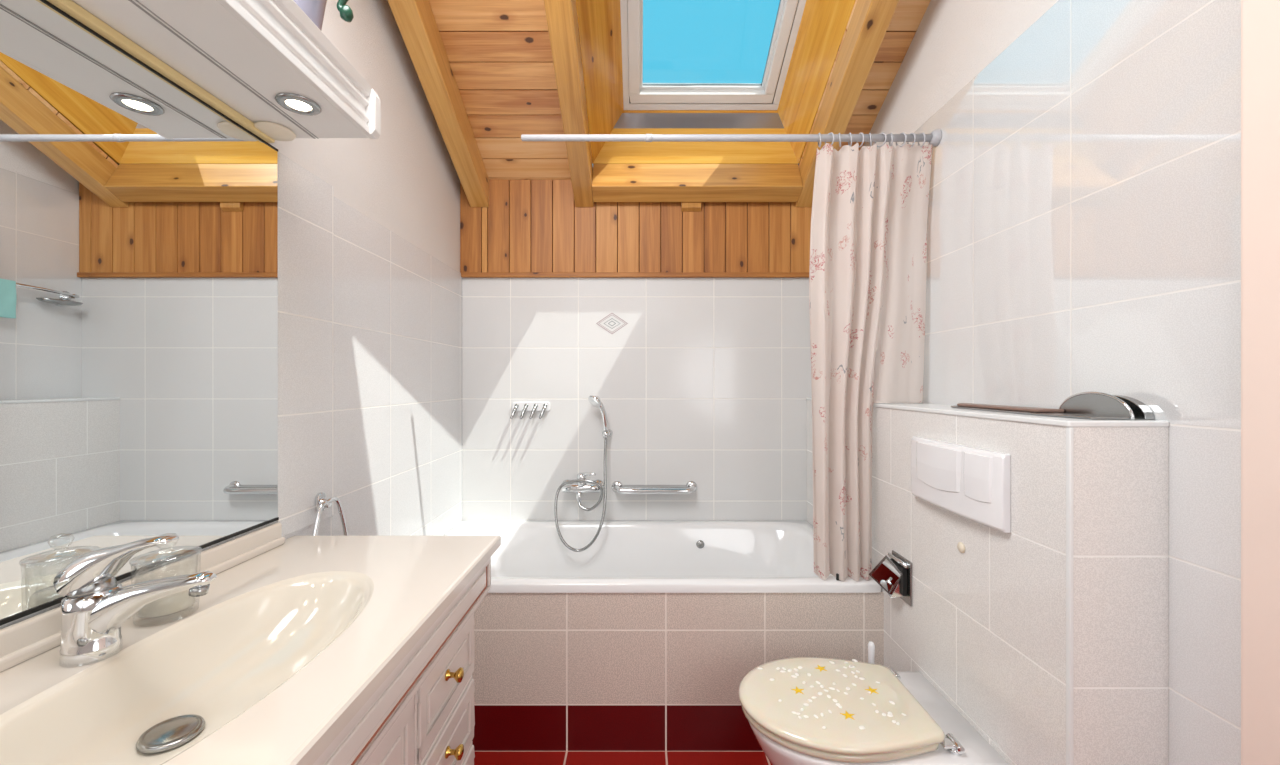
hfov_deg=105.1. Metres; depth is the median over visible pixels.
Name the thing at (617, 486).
grab rail
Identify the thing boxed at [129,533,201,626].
glass jar
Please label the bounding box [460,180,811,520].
wall
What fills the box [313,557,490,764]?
vanity cabinet
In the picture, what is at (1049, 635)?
wall
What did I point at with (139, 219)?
wall mirror
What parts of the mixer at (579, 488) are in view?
lever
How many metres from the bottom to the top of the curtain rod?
0.054 m
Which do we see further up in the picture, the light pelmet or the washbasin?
the light pelmet
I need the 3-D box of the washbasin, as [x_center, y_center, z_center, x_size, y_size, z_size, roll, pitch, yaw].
[-0.614,0.412,0.560,0.523,0.158,1.360,0,0,0]
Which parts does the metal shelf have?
flat blade, half round plate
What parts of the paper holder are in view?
plate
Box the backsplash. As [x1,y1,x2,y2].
[0,522,284,672]
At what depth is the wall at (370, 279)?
1.60 m
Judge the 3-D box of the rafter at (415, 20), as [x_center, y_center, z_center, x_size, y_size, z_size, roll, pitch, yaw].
[-0.780,-1.764,0.703,0.090,1.820,3.366,0,0,0]
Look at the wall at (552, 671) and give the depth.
1.64 m
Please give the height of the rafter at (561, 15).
1.820 m
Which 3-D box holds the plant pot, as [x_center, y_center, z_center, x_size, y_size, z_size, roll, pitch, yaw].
[-0.727,-0.796,0.982,0.209,0.251,0.192,0,0,23]
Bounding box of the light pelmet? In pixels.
[47,0,380,142]
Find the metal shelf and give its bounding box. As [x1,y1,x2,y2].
[951,392,1154,419]
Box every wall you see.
[0,0,461,628]
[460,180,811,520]
[472,591,883,750]
[806,397,1168,764]
[863,0,1240,764]
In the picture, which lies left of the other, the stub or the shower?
the shower
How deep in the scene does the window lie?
2.25 m
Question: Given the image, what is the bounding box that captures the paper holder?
[869,550,911,606]
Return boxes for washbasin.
[0,522,500,764]
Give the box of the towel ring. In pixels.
[312,492,347,535]
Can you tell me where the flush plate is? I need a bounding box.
[911,436,1010,532]
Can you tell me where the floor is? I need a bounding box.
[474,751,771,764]
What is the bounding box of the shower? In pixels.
[554,395,612,551]
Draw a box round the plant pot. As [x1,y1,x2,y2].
[294,0,353,30]
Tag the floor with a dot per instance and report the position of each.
(481, 757)
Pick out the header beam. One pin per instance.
(610, 182)
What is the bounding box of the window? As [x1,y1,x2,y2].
[576,0,855,163]
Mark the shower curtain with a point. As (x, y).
(868, 233)
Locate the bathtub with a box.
[443,520,880,592]
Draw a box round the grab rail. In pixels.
[612,481,696,493]
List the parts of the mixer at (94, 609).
lever, spout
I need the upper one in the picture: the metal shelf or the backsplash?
the metal shelf
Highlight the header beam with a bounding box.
[592,164,802,201]
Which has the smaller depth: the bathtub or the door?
the door
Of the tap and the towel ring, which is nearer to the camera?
the tap
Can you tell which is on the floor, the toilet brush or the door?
the toilet brush
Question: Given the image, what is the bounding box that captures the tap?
[59,584,122,667]
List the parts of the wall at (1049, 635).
corner trim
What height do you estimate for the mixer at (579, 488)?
0.141 m
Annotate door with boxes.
[1241,0,1279,764]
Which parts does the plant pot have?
pot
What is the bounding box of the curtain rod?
[521,129,941,146]
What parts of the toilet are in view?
seat, lid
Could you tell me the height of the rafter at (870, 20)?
1.820 m
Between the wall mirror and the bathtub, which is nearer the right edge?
the bathtub
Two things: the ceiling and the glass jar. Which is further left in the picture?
the glass jar
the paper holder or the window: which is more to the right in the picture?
the paper holder
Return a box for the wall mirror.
[0,0,278,625]
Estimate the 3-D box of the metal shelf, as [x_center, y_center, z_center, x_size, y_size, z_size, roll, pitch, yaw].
[0.940,0.046,1.205,0.129,0.053,0.511,0,0,0]
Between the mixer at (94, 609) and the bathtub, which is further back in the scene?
the bathtub
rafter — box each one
[388,0,488,206]
[544,0,593,206]
[796,0,898,206]
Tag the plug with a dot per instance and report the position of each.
(960, 545)
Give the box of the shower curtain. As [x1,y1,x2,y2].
[809,132,931,580]
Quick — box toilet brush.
[868,641,874,663]
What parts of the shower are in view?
handle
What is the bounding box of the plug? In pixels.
[957,542,964,552]
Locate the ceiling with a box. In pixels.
[429,0,930,180]
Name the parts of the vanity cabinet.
panel frame, door, drawer, drawer, panel frame, panel frame, knob, knob, drawer, panel frame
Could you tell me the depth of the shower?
2.29 m
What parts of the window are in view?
sash, frame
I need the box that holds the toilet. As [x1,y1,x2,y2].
[739,657,1008,764]
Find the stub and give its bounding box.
[681,202,700,211]
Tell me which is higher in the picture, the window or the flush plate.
the window
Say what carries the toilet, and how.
attached to the wall at (1049, 635)
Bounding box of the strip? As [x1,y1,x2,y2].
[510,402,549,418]
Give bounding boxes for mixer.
[53,535,216,667]
[561,472,603,500]
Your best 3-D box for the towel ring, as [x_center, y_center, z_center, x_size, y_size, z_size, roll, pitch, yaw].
[-0.848,0.389,1.318,0.034,0.186,0.160,0,0,0]
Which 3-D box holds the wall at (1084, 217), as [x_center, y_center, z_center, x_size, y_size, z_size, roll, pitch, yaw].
[1.065,-0.725,0.710,0.120,4.020,3.620,0,0,0]
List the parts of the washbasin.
bowl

